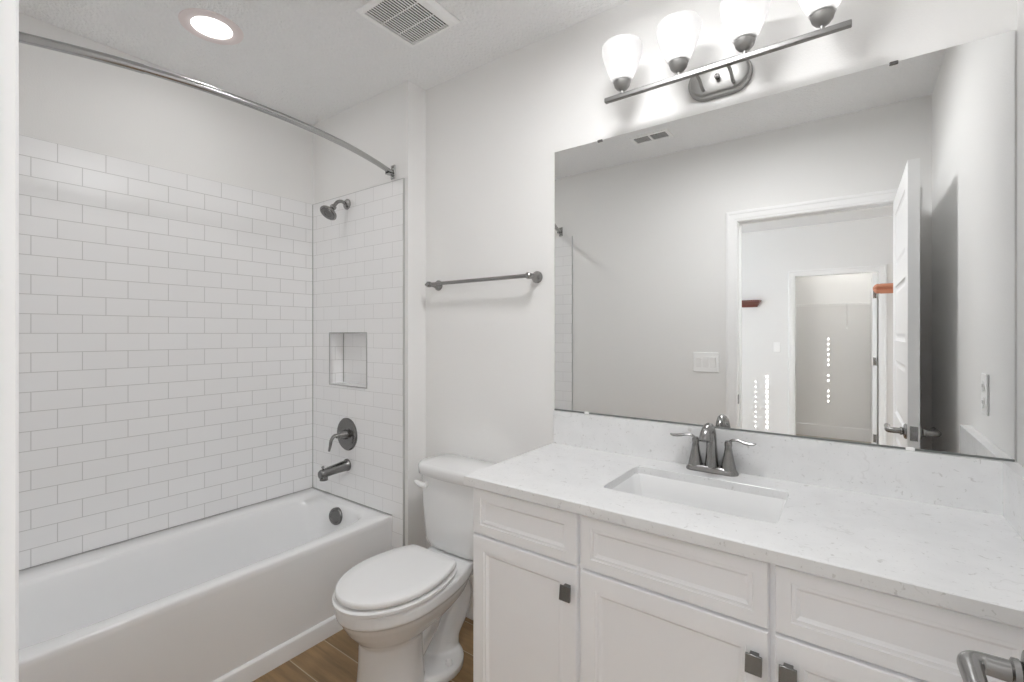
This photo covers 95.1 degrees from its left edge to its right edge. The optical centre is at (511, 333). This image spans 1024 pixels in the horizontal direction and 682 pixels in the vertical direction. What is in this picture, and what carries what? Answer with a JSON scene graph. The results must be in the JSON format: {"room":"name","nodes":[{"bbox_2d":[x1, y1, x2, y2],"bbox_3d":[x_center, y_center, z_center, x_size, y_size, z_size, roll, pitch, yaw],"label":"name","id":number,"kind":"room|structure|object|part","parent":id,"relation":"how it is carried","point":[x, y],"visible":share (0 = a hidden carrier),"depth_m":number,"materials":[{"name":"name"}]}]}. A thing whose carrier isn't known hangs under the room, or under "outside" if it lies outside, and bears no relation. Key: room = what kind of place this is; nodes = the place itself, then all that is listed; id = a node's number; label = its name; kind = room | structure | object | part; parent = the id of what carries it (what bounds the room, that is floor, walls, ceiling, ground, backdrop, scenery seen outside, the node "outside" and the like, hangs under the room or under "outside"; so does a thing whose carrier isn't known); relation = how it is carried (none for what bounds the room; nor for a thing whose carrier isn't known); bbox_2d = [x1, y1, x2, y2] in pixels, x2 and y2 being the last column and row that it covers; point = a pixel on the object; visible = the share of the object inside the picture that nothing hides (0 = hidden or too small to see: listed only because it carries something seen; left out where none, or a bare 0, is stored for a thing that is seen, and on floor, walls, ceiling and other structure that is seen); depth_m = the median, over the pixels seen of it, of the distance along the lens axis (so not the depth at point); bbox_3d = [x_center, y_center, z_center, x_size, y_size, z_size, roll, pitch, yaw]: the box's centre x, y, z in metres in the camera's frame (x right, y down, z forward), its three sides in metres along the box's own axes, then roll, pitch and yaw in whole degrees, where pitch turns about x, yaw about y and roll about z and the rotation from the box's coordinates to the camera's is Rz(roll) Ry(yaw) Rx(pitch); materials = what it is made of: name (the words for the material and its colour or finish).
{"room":"bathroom","nodes":[
{"label":"bathroom","id":0,"kind":"room"},
{"bbox_2d":[19,12,312,203],"bbox_3d":[-1.656,0.051,2.311,0.112,2.627,1.855,0,0,36],"label":"wall","id":1,"kind":"structure","parent":0,"point":[65,99],"depth_m":2.19,"materials":[{"name":"white paint"}]},
{"bbox_2d":[19,135,312,571],"bbox_3d":[-1.646,0.217,2.224,0.008,1.993,1.504,0,0,36],"label":"wall tile","id":2,"kind":"structure","parent":1,"relation":"attached to","point":[165,316],"depth_m":2.16,"materials":[{"name":"white tile"}]},
{"bbox_2d":[19,487,390,570],"bbox_3d":[-1.345,0.930,2.008,0.733,0.003,1.496,0,0,36],"label":"trim","id":3,"kind":"structure","parent":1,"relation":"attached to","point":[311,487],"depth_m":2.31,"materials":[{"name":"grey"}]},
{"bbox_2d":[312,205,312,486],"bbox_3d":[-1.198,0.078,2.825,0.003,1.706,0.003,0,0,36],"label":"trim","id":4,"kind":"structure","parent":1,"relation":"attached to","point":[312,205],"depth_m":2.82,"materials":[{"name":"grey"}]},
{"bbox_2d":[19,0,628,124],"bbox_3d":[-0.376,-1.288,1.440,3.207,0.050,1.744,0,0,36],"label":"ceiling","id":5,"kind":"structure","parent":0,"point":[309,61],"depth_m":2.03,"materials":[{"name":"white paint"}]},
{"bbox_2d":[178,8,243,44],"bbox_3d":[-1.234,-1.259,1.931,0.228,0.008,0.228,0,0,36],"label":"recessed light","id":6,"kind":"object","parent":5,"relation":"in","point":[207,25],"visible":1,"depth_m":1.92,"materials":[{"name":"white"}]},
{"bbox_2d":[356,0,459,47],"bbox_3d":[-0.405,-1.253,1.859,0.286,0.018,0.288,0,0,36],"label":"exhaust fan","id":7,"kind":"object","parent":5,"relation":"attached to","point":[413,22],"visible":1,"depth_m":1.85,"materials":[{"name":"white plastic"}]},
{"bbox_2d":[252,617,472,681],"bbox_3d":[-0.409,1.389,1.395,3.207,0.050,1.855,0,0,36],"label":"floor","id":8,"kind":"structure","parent":0,"point":[335,658],"depth_m":1.93,"materials":[{"name":"brown wood"}]},
{"bbox_2d":[19,488,391,681],"bbox_3d":[-1.343,1.148,2.006,0.735,0.432,1.492,0,0,36],"label":"bathtub","id":9,"kind":"object","parent":8,"relation":"on","point":[236,595],"visible":0.93,"depth_m":1.90,"materials":[{"name":"white ceramic"}]},
{"bbox_3d":[-0.946,0.989,2.531,0.090,0.091,0.031,0,0,24],"label":"overflow plate","id":10,"kind":"part","parent":9,"relation":"part of","materials":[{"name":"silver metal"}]},
{"bbox_2d":[332,454,496,681],"bbox_3d":[-0.371,0.984,1.901,0.428,0.793,0.738,0,0,36],"label":"toilet","id":11,"kind":"object","parent":8,"relation":"on","point":[405,608],"visible":0.94,"depth_m":1.81,"materials":[{"name":"white ceramic"}]},
{"bbox_3d":[-0.453,0.957,1.790,0.370,0.019,0.461,0,0,36],"label":"seat","id":12,"kind":"part","parent":11,"relation":"part of","materials":[{"name":"white plastic"}]},
{"bbox_3d":[-0.451,0.932,1.792,0.358,0.031,0.446,0,0,36],"label":"lid","id":13,"kind":"part","parent":11,"relation":"part of","materials":[{"name":"white plastic"}]},
{"bbox_3d":[-0.375,1.174,1.895,0.361,0.413,0.700,0,0,36],"label":"bowl","id":14,"kind":"part","parent":11,"relation":"part of","materials":[{"name":"white ceramic"}]},
{"bbox_3d":[-0.407,0.679,2.113,0.073,0.028,0.035,0,0,36],"label":"flush lever","id":15,"kind":"part","parent":11,"relation":"part of","materials":[{"name":"white plastic"}]},
{"bbox_3d":[-0.218,0.803,2.109,0.394,0.324,0.206,0,0,36],"label":"tank","id":16,"kind":"part","parent":11,"relation":"part of","materials":[{"name":"white ceramic"}]},
{"bbox_3d":[-0.220,0.614,2.106,0.428,0.054,0.230,0,0,36],"label":"tank lid","id":17,"kind":"part","parent":11,"relation":"part of","materials":[{"name":"white ceramic"}]},
{"bbox_2d":[473,487,1023,681],"bbox_3d":[0.563,0.925,1.330,1.321,0.878,0.579,0,0,36],"label":"vanity cabinet","id":18,"kind":"object","parent":8,"relation":"on","point":[559,595],"visible":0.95,"depth_m":1.14,"materials":[{"name":"white paint"}]},
{"bbox_3d":[0.034,0.566,1.400,0.374,0.144,0.020,0,0,36],"label":"drawer","id":19,"kind":"part","parent":18,"relation":"part of","materials":[{"name":"white paint"}]},
{"bbox_3d":[0.034,0.942,1.400,0.374,0.594,0.020,0,0,36],"label":"cabinet door","id":20,"kind":"part","parent":18,"relation":"part of","materials":[{"name":"white paint"}]},
{"bbox_3d":[0.151,0.714,1.288,0.033,0.039,0.023,0,0,36],"label":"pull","id":21,"kind":"part","parent":18,"relation":"part of","materials":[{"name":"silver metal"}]},
{"bbox_3d":[0.377,0.566,1.148,0.452,0.144,0.020,0,0,36],"label":"drawer","id":22,"kind":"part","parent":18,"relation":"part of","materials":[{"name":"white paint"}]},
{"bbox_3d":[0.377,0.942,1.148,0.452,0.594,0.020,0,0,36],"label":"cabinet door","id":23,"kind":"part","parent":18,"relation":"part of","materials":[{"name":"white paint"}]},
{"bbox_2d":[464,443,1023,627],"bbox_3d":[0.557,0.469,1.335,1.336,0.029,0.578,0,0,36],"label":"countertop","id":24,"kind":"structure","parent":18,"relation":"on","point":[971,562],"depth_m":1.10,"materials":[{"name":"stone"}]},
{"bbox_2d":[612,473,786,522],"bbox_3d":[0.533,0.548,1.363,0.498,0.139,0.325,0,0,36],"label":"sink","id":25,"kind":"object","parent":24,"relation":"in","point":[746,505],"visible":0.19,"depth_m":1.47,"materials":[{"name":"white ceramic"}]},
{"bbox_2d":[670,423,755,476],"bbox_3d":[0.639,0.372,1.512,0.267,0.166,0.128,0,0,36],"label":"faucet","id":26,"kind":"object","parent":24,"relation":"on","point":[711,465],"visible":1,"depth_m":1.52,"materials":[{"name":"silver metal"}]},
{"bbox_3d":[0.587,0.349,1.591,0.090,0.023,0.021,0,0,32],"label":"lever","id":27,"kind":"part","parent":26,"relation":"part of","materials":[{"name":"silver metal"}]},
{"bbox_3d":[0.620,0.395,1.572,0.047,0.097,0.047,0,0,36],"label":"handle","id":28,"kind":"part","parent":26,"relation":"part of","materials":[{"name":"silver metal"}]},
{"bbox_3d":[0.638,0.367,1.511,0.047,0.156,0.125,0,0,36],"label":"spout","id":29,"kind":"part","parent":26,"relation":"part of","materials":[{"name":"silver metal"}]},
{"bbox_3d":[0.661,0.445,1.542,0.162,0.020,0.053,0,0,36],"label":"plate","id":30,"kind":"part","parent":26,"relation":"part of","materials":[{"name":"silver metal"}]},
{"bbox_3d":[0.702,0.395,1.512,0.047,0.097,0.047,0,0,36],"label":"handle","id":31,"kind":"part","parent":26,"relation":"part of","materials":[{"name":"silver metal"}]},
{"bbox_3d":[0.729,0.349,1.486,0.090,0.023,0.021,0,0,41],"label":"lever","id":32,"kind":"part","parent":26,"relation":"part of","materials":[{"name":"silver metal"}]},
{"bbox_2d":[1003,462,1023,540],"bbox_3d":[1.077,0.388,0.938,0.030,0.134,0.552,0,0,36],"label":"side splash","id":33,"kind":"object","parent":24,"relation":"on","point":[1013,474],"visible":1,"depth_m":1.09,"materials":[{"name":"stone"}]},
{"bbox_3d":[0.525,0.714,1.013,0.033,0.039,0.023,0,0,36],"label":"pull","id":34,"kind":"part","parent":18,"relation":"part of","materials":[{"name":"silver metal"}]},
{"bbox_3d":[0.577,0.714,0.975,0.033,0.039,0.023,0,0,36],"label":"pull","id":35,"kind":"part","parent":18,"relation":"part of","materials":[{"name":"silver metal"}]},
{"bbox_3d":[0.730,0.942,0.889,0.400,0.594,0.020,0,0,36],"label":"cabinet door","id":36,"kind":"part","parent":18,"relation":"part of","materials":[{"name":"white paint"}]},
{"bbox_3d":[0.730,0.566,0.889,0.400,0.144,0.020,0,0,36],"label":"drawer","id":37,"kind":"part","parent":18,"relation":"part of","materials":[{"name":"white paint"}]},
{"bbox_2d":[313,80,425,547],"bbox_3d":[-0.789,0.051,2.680,0.850,2.627,0.234,0,0,36],"label":"wall","id":38,"kind":"structure","parent":0,"point":[389,126],"depth_m":2.41,"materials":[{"name":"white paint"}]},
{"bbox_2d":[19,31,394,179],"bbox_3d":[-1.000,-0.826,1.754,0.201,0.072,1.512,0,0,36],"label":"curtain rod","id":39,"kind":"object","parent":38,"relation":"attached to","point":[25,38],"visible":0.97,"depth_m":1.51,"materials":[{"name":"silver metal"}]},
{"bbox_2d":[343,333,343,381],"bbox_3d":[-0.999,0.146,2.791,0.003,0.290,0.003,0,0,36],"label":"trim","id":40,"kind":"structure","parent":38,"relation":"attached to","point":[343,333],"depth_m":2.79,"materials":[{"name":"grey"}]},
{"bbox_2d":[329,332,366,388],"bbox_3d":[-0.916,0.146,2.619,0.354,0.304,0.002,0,0,36],"label":"trim","id":41,"kind":"structure","parent":38,"relation":"attached to","point":[329,332],"depth_m":2.61,"materials":[{"name":"grey"}]},
{"bbox_2d":[334,382,365,386],"bbox_3d":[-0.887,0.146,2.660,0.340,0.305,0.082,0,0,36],"label":"sill","id":42,"kind":"structure","parent":38,"relation":"attached to","point":[343,383],"depth_m":2.66,"materials":[{"name":"white tile"}]},
{"bbox_2d":[313,179,402,548],"bbox_3d":[-0.867,0.294,2.590,0.814,2.138,0.008,0,0,36],"label":"wall tile","id":43,"kind":"structure","parent":38,"relation":"attached to","point":[358,254],"depth_m":2.53,"materials":[{"name":"white tile"}]},
{"bbox_2d":[318,459,350,480],"bbox_3d":[-0.966,0.744,2.552,0.067,0.084,0.168,0,0,36],"label":"tub spout","id":44,"kind":"object","parent":43,"relation":"attached to","point":[345,465],"visible":1,"depth_m":2.53,"materials":[{"name":"silver metal"}]},
{"bbox_2d":[320,199,350,219],"bbox_3d":[-0.961,-0.684,2.555,0.096,0.136,0.159,0,0,36],"label":"shower","id":45,"kind":"object","parent":43,"relation":"attached to","point":[328,212],"visible":1,"depth_m":2.53,"materials":[{"name":"silver metal"}]},
{"bbox_3d":[-0.946,-0.714,2.581,0.019,0.051,0.085,0,0,36],"label":"shower arm","id":46,"kind":"part","parent":45,"relation":"part of","materials":[{"name":"silver metal"}]},
{"bbox_2d":[328,418,356,451],"bbox_3d":[-0.947,0.564,2.580,0.182,0.182,0.102,0,0,36],"label":"shower valve","id":47,"kind":"object","parent":43,"relation":"attached to","point":[346,434],"visible":1,"depth_m":2.59,"materials":[{"name":"silver metal"}]},
{"bbox_3d":[-0.975,0.599,2.563,0.054,0.096,0.031,0,0,-10],"label":"lever","id":48,"kind":"part","parent":47,"relation":"part of","materials":[{"name":"silver metal"}]},
{"bbox_2d":[313,178,402,204],"bbox_3d":[-0.868,-0.777,2.590,0.814,0.004,0.008,0,0,36],"label":"trim","id":49,"kind":"structure","parent":38,"relation":"attached to","point":[401,178],"depth_m":2.55,"materials":[{"name":"white tile"}]},
{"bbox_2d":[403,178,404,545],"bbox_3d":[-0.538,0.292,2.348,0.004,2.142,0.009,0,0,36],"label":"trim","id":50,"kind":"structure","parent":38,"relation":"attached to","point":[403,178],"depth_m":2.35,"materials":[{"name":"silver metal"}]},
{"bbox_2d":[344,0,1016,590],"bbox_3d":[0.216,0.051,1.994,2.907,2.627,0.150,0,0,36],"label":"wall","id":51,"kind":"structure","parent":0,"point":[495,129],"depth_m":2.04,"materials":[{"name":"white paint"}]},
{"bbox_2d":[466,590,472,619],"bbox_3d":[-0.120,1.297,2.184,0.789,0.134,0.013,0,0,36],"label":"baseboard","id":52,"kind":"structure","parent":51,"relation":"attached to","point":[469,615],"depth_m":2.23,"materials":[{"name":"white paint"}]},
{"bbox_2d":[425,271,542,290],"bbox_3d":[-0.151,-0.242,2.163,0.648,0.052,0.083,0,0,36],"label":"towel bar","id":53,"kind":"object","parent":51,"relation":"attached to","point":[536,277],"visible":1,"depth_m":2.08,"materials":[{"name":"silver metal"}]},
{"bbox_3d":[-0.391,-0.242,2.340,0.052,0.052,0.083,0,0,36],"label":"post","id":54,"kind":"part","parent":53,"relation":"part of","materials":[{"name":"silver metal"}]},
{"bbox_3d":[0.089,-0.242,1.987,0.052,0.052,0.083,0,0,36],"label":"post","id":55,"kind":"part","parent":53,"relation":"part of","materials":[{"name":"silver metal"}]},
{"bbox_2d":[602,0,851,103],"bbox_3d":[0.648,-0.907,1.506,0.733,0.219,0.196,0,0,36],"label":"vanity light","id":56,"kind":"object","parent":51,"relation":"attached to","point":[677,33],"visible":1,"depth_m":1.50,"materials":[{"name":"white glass"}]},
{"bbox_3d":[0.393,-0.951,1.659,0.141,0.132,0.141,0,0,36],"label":"lamp shade","id":57,"kind":"part","parent":56,"relation":"part of","materials":[{"name":"white glass"}]},
{"bbox_3d":[0.552,-0.951,1.542,0.141,0.132,0.141,0,0,36],"label":"lamp shade","id":58,"kind":"part","parent":56,"relation":"part of","materials":[{"name":"white glass"}]},
{"bbox_3d":[0.626,-0.833,1.553,0.011,0.028,0.096,0,0,36],"label":"arm","id":59,"kind":"part","parent":56,"relation":"part of","materials":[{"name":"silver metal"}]},
{"bbox_3d":[0.702,-0.833,1.497,0.011,0.028,0.096,0,0,36],"label":"arm","id":60,"kind":"part","parent":56,"relation":"part of","materials":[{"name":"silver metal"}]},
{"bbox_3d":[0.712,-0.951,1.425,0.141,0.132,0.141,0,0,36],"label":"lamp shade","id":61,"kind":"part","parent":56,"relation":"part of","materials":[{"name":"white glass"}]},
{"bbox_3d":[0.870,-0.951,1.309,0.141,0.132,0.141,0,0,36],"label":"lamp shade","id":62,"kind":"part","parent":56,"relation":"part of","materials":[{"name":"white glass"}]},
{"bbox_2d":[554,30,1014,461],"bbox_3d":[0.722,-0.219,1.567,1.336,1.083,0.010,0,0,36],"label":"wall mirror","id":63,"kind":"object","parent":51,"relation":"attached to","point":[833,259],"visible":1,"depth_m":1.42,"materials":[{"name":"clear glass"}]},
{"bbox_2d":[553,410,1018,514],"bbox_3d":[0.721,0.388,1.558,1.336,0.134,0.025,0,0,36],"label":"backsplash","id":64,"kind":"structure","parent":51,"relation":"attached to","point":[963,482],"depth_m":1.40,"materials":[{"name":"stone"}]},
{"bbox_2d":[957,650,1023,681],"bbox_3d":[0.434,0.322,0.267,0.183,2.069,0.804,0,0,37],"label":"door handle","id":65,"kind":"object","parent":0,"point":[973,666],"depth_m":0.57,"materials":[{"name":"silver metal"}]},
{"bbox_3d":[0.556,0.411,0.542,0.051,0.025,0.127,0,0,37],"label":"lever","id":66,"kind":"part","parent":65,"relation":"part of","materials":[{"name":"silver metal"}]},
{"bbox_3d":[0.607,0.411,0.568,0.045,0.064,0.064,0,0,37],"label":"handle","id":67,"kind":"part","parent":65,"relation":"part of","materials":[{"name":"silver metal"}]},
{"bbox_2d":[1017,0,1023,466],"bbox_3d":[0.799,0.051,0.437,0.115,2.627,1.741,0,0,36],"label":"wall","id":68,"kind":"structure","parent":0,"point":[1020,3],"depth_m":1.15,"materials":[{"name":"white paint"}]},
{"bbox_3d":[-0.928,0.051,0.695,2.975,2.627,0.111,0,0,36],"label":"wall","id":69,"kind":"structure","parent":0,"visible":0},
{"bbox_2d":[0,0,18,681],"bbox_3d":[-0.117,0.287,0.179,0.960,2.153,0.018,0,0,36],"label":"trim","id":70,"kind":"structure","parent":69,"relation":"attached to","point":[9,9],"depth_m":0.42,"materials":[{"name":"white paint"}]}
]}

